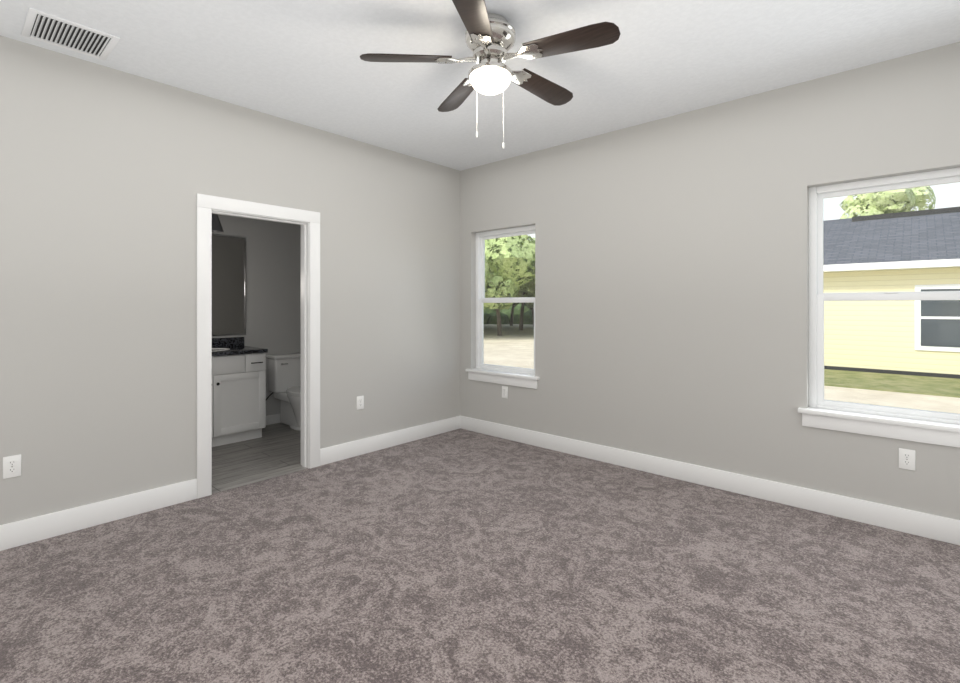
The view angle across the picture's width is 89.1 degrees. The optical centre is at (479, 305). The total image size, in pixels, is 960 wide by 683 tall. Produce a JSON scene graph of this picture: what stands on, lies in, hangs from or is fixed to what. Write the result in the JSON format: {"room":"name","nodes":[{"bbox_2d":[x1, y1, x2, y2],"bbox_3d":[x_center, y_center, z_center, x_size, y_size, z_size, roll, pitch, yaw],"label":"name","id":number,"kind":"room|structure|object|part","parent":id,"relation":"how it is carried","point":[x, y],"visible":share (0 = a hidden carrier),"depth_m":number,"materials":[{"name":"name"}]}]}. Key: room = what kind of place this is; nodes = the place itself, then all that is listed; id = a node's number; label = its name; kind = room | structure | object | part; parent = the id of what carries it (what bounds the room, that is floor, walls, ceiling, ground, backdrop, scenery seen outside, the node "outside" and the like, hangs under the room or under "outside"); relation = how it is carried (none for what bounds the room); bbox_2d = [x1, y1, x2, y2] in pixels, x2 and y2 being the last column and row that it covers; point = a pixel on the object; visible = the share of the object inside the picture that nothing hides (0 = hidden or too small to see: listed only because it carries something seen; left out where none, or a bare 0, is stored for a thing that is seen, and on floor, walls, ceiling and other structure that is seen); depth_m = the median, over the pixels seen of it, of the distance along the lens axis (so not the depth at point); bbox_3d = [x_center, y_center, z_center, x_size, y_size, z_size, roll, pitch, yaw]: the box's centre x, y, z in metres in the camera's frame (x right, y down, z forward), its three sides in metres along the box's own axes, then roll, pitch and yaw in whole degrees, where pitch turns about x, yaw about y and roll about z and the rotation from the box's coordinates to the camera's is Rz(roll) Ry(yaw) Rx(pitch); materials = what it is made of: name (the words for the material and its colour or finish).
{"room":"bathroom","nodes":[
{"label":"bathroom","id":0,"kind":"room"},
{"bbox_2d":[0,35,459,524],"bbox_3d":[-1.709,-0.070,3.624,0.120,2.740,4.650,0,0,42],"label":"wall","id":1,"kind":"structure","parent":0,"point":[107,174],"depth_m":3.11,"materials":[{"name":"grey paint"}]},
{"bbox_2d":[3,454,20,478],"bbox_3d":[-2.519,0.865,2.628,0.009,0.116,0.072,0,0,42],"label":"electrical outlet","id":2,"kind":"object","parent":1,"relation":"attached to","point":[11,466],"visible":1,"depth_m":2.62,"materials":[{"name":"white plastic"}]},
{"bbox_2d":[0,479,196,550],"bbox_3d":[-2.530,1.232,2.610,0.016,0.135,1.845,0,0,42],"label":"baseboard","id":3,"kind":"structure","parent":1,"relation":"attached to","point":[30,530],"depth_m":2.87,"materials":[{"name":"white wood"}]},
{"bbox_2d":[196,193,319,498],"bbox_3d":[-1.659,0.270,3.679,0.156,2.060,0.910,0,0,42],"label":"door frame","id":4,"kind":"structure","parent":1,"relation":"attached to","point":[205,204],"depth_m":3.59,"materials":[{"name":"white wood"}]},
{"bbox_2d":[357,396,363,409],"bbox_3d":[-1.046,0.845,4.264,0.009,0.116,0.072,0,0,42],"label":"electrical outlet","id":5,"kind":"object","parent":1,"relation":"attached to","point":[360,402],"visible":1,"depth_m":4.26,"materials":[{"name":"white plastic"}]},
{"bbox_2d":[320,416,459,465],"bbox_3d":[-0.759,1.232,4.577,0.016,0.135,1.629,0,0,42],"label":"baseboard","id":6,"kind":"structure","parent":1,"relation":"attached to","point":[334,453],"depth_m":4.45,"materials":[{"name":"white wood"}]},
{"bbox_2d":[212,214,300,415],"bbox_3d":[-2.716,-0.070,4.987,0.100,2.740,2.630,0,0,42],"label":"wall","id":7,"kind":"structure","parent":0,"point":[273,287],"depth_m":5.38,"materials":[{"name":"grey paint"}]},
{"bbox_2d":[212,213,223,232],"bbox_3d":[-2.754,-0.863,4.571,0.395,0.305,0.600,0,0,42],"label":"sconce","id":8,"kind":"object","parent":7,"relation":"attached to","point":[216,226],"visible":0.25,"depth_m":4.62,"materials":[{"name":"black metal"}]},
{"bbox_2d":[212,234,245,335],"bbox_3d":[-2.817,-0.210,4.783,0.018,1.020,1.020,0,0,42],"label":"bathroom mirror","id":9,"kind":"object","parent":7,"relation":"attached to","point":[228,285],"visible":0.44,"depth_m":5.03,"materials":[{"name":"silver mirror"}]},
{"bbox_2d":[266,414,280,424],"bbox_3d":[-2.673,1.250,4.949,0.014,0.100,2.430,0,0,42],"label":"baseboard","id":10,"kind":"structure","parent":7,"relation":"attached to","point":[273,419],"depth_m":5.38,"materials":[{"name":"white"}]},
{"bbox_2d":[212,423,307,493],"bbox_3d":[-2.095,1.360,4.428,1.770,0.120,2.630,0,0,42],"label":"floor","id":11,"kind":"structure","parent":0,"point":[274,450],"depth_m":4.16,"materials":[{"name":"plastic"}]},
{"bbox_2d":[212,337,267,446],"bbox_3d":[-2.607,0.755,4.593,0.584,1.090,0.980,0,0,42],"label":"bathroom vanity","id":12,"kind":"object","parent":11,"relation":"on","point":[238,391],"visible":0.5,"depth_m":4.61,"materials":[{"name":"white paint"}]},
{"bbox_3d":[-2.272,0.631,4.553,0.033,0.182,0.481,0,0,42],"label":"handle","id":13,"kind":"part","parent":12,"relation":"part of","materials":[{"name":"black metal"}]},
{"bbox_2d":[266,353,300,430],"bbox_3d":[-1.948,0.917,5.234,0.702,0.765,0.547,0,0,42],"label":"toilet","id":14,"kind":"object","parent":11,"relation":"on","point":[284,378],"visible":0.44,"depth_m":5.26,"materials":[{"name":"white ceramic"}]},
{"bbox_2d":[0,428,959,682],"bbox_3d":[-0.117,1.360,2.089,4.300,0.120,4.500,0,0,42],"label":"floor","id":15,"kind":"structure","parent":0,"point":[460,555],"depth_m":2.27,"materials":[{"name":"grey carpet"}]},
{"bbox_2d":[0,0,959,170],"bbox_3d":[-0.112,-1.515,2.185,4.420,0.150,4.650,0,0,42],"label":"ceiling","id":16,"kind":"structure","parent":0,"point":[300,62],"depth_m":2.79,"materials":[{"name":"white paint"}]},
{"bbox_2d":[21,7,119,60],"bbox_3d":[-2.180,-1.434,2.600,0.350,0.012,0.360,0,0,42],"label":"ceiling vent","id":17,"kind":"object","parent":16,"relation":"in","point":[41,26],"visible":0.98,"depth_m":2.59,"materials":[{"name":"white metal"}]},
{"bbox_2d":[360,0,619,148],"bbox_3d":[0.091,-1.121,2.506,1.243,0.639,1.218,0,0,42],"label":"ceiling fan","id":18,"kind":"object","parent":16,"relation":"hanging from","point":[490,38],"visible":1,"depth_m":2.40,"materials":[{"name":"brown wood"}]},
{"bbox_2d":[460,42,959,519],"bbox_3d":[1.438,-0.070,3.817,4.300,2.740,0.150,0,0,42],"label":"wall","id":19,"kind":"structure","parent":0,"point":[671,287],"depth_m":3.52,"materials":[{"name":"grey paint"}]},
{"bbox_2d":[465,225,538,388],"bbox_3d":[0.248,-0.001,4.863,0.910,1.539,0.188,0,0,42],"label":"window","id":20,"kind":"structure","parent":19,"relation":"in","point":[524,376],"depth_m":4.95,"materials":[{"name":"white plastic"}]},
{"bbox_2d":[502,386,507,397],"bbox_3d":[0.242,0.845,4.787,0.072,0.116,0.009,0,0,42],"label":"electrical outlet","id":21,"kind":"object","parent":19,"relation":"attached to","point":[504,391],"visible":1,"depth_m":4.78,"materials":[{"name":"white plastic"}]},
{"bbox_2d":[460,415,959,544],"bbox_3d":[1.346,1.232,3.789,4.200,0.135,0.016,0,0,42],"label":"baseboard","id":22,"kind":"structure","parent":19,"relation":"attached to","point":[934,527],"depth_m":3.33,"materials":[{"name":"white wood"}]},
{"bbox_2d":[798,167,959,447],"bbox_3d":[2.436,-0.001,2.893,0.910,1.539,0.188,0,0,42],"label":"window","id":23,"kind":"structure","parent":19,"relation":"in","point":[926,426],"depth_m":2.96,"materials":[{"name":"white plastic"}]},
{"bbox_2d":[899,448,914,470],"bbox_3d":[2.449,0.880,2.800,0.072,0.116,0.009,0,0,42],"label":"electrical outlet","id":24,"kind":"object","parent":19,"relation":"attached to","point":[907,459],"visible":1,"depth_m":2.80,"materials":[{"name":"white plastic"}]},
{"label":"outside","id":25,"kind":"structure","parent":0,"visible":0},
{"bbox_2d":[484,324,959,413],"bbox_3d":[20.235,1.850,20.433,150.000,0.200,130.000,0,0,42],"label":"ground","id":26,"kind":"structure","parent":25,"point":[931,406],"depth_m":10.48,"materials":[{"name":"beige sand"}]},
{"bbox_2d":[485,251,510,297],"bbox_3d":[-1.764,-1.667,28.033,7.341,6.845,7.844,0,0,42],"label":"tree","id":27,"kind":"object","parent":26,"relation":"on","point":[487,270],"depth_m":27.02,"materials":[{"name":"green plant"}]},
{"bbox_2d":[484,303,530,313],"bbox_3d":[41.086,0.601,47.014,131.208,7.983,16.991,0,0,42],"label":"hedge","id":28,"kind":"object","parent":26,"relation":"on","point":[510,308],"depth_m":76.22,"materials":[{"name":"green plant"}]},
{"bbox_2d":[484,308,532,324],"bbox_3d":[2.580,1.353,47.979,36.657,2.425,4.374,0,0,0],"label":"hedge","id":29,"kind":"object","parent":26,"relation":"on","point":[504,320],"depth_m":46.47,"materials":[{"name":"green plant"}]},
{"bbox_2d":[484,235,534,335],"bbox_3d":[0.802,-1.368,28.610,6.642,6.256,6.504,0,0,42],"label":"tree","id":30,"kind":"object","parent":26,"relation":"on","point":[515,279],"depth_m":26.45,"materials":[{"name":"green plant"}]},
{"bbox_2d":[489,294,533,325],"bbox_3d":[2.878,-1.760,42.133,7.059,7.047,8.092,0,0,42],"label":"tree","id":31,"kind":"object","parent":26,"relation":"on","point":[514,305],"depth_m":42.66,"materials":[{"name":"green plant"}]},
{"bbox_2d":[511,238,534,330],"bbox_3d":[3.457,-1.877,34.869,7.449,7.273,8.456,0,0,42],"label":"tree","id":32,"kind":"object","parent":26,"relation":"on","point":[526,290],"depth_m":33.63,"materials":[{"name":"green plant"}]},
{"bbox_2d":[522,293,534,326],"bbox_3d":[4.407,-1.687,41.575,8.006,6.907,8.291,0,0,42],"label":"tree","id":33,"kind":"object","parent":26,"relation":"on","point":[532,310],"depth_m":41.31,"materials":[{"name":"green plant"}]},
{"bbox_2d":[531,256,534,295],"bbox_3d":[5.480,-1.071,29.064,5.705,5.660,6.391,0,0,42],"label":"tree","id":34,"kind":"object","parent":26,"relation":"on","point":[534,283],"depth_m":29.45,"materials":[{"name":"green plant"}]},
{"bbox_2d":[840,186,935,218],"bbox_3d":[18.866,-2.063,22.787,3.578,7.636,3.219,0,0,42],"label":"trees","id":35,"kind":"object","parent":26,"relation":"on","point":[908,198],"depth_m":21.93,"materials":[{"name":"green plant"}]},
{"bbox_2d":[823,207,959,378],"bbox_3d":[18.390,-0.595,10.912,24.800,4.690,9.320,0,0,42],"label":"house","id":36,"kind":"structure","parent":26,"relation":"on","point":[868,319],"depth_m":12.61,"materials":[{"name":"yellow"}]},
{"bbox_2d":[824,369,959,397],"bbox_3d":[17.357,1.735,4.010,32.300,0.030,3.140,0,0,42],"label":"grass strip","id":37,"kind":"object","parent":26,"relation":"on","point":[871,386],"depth_m":10.97,"materials":[{"name":"green plant"}]}
]}

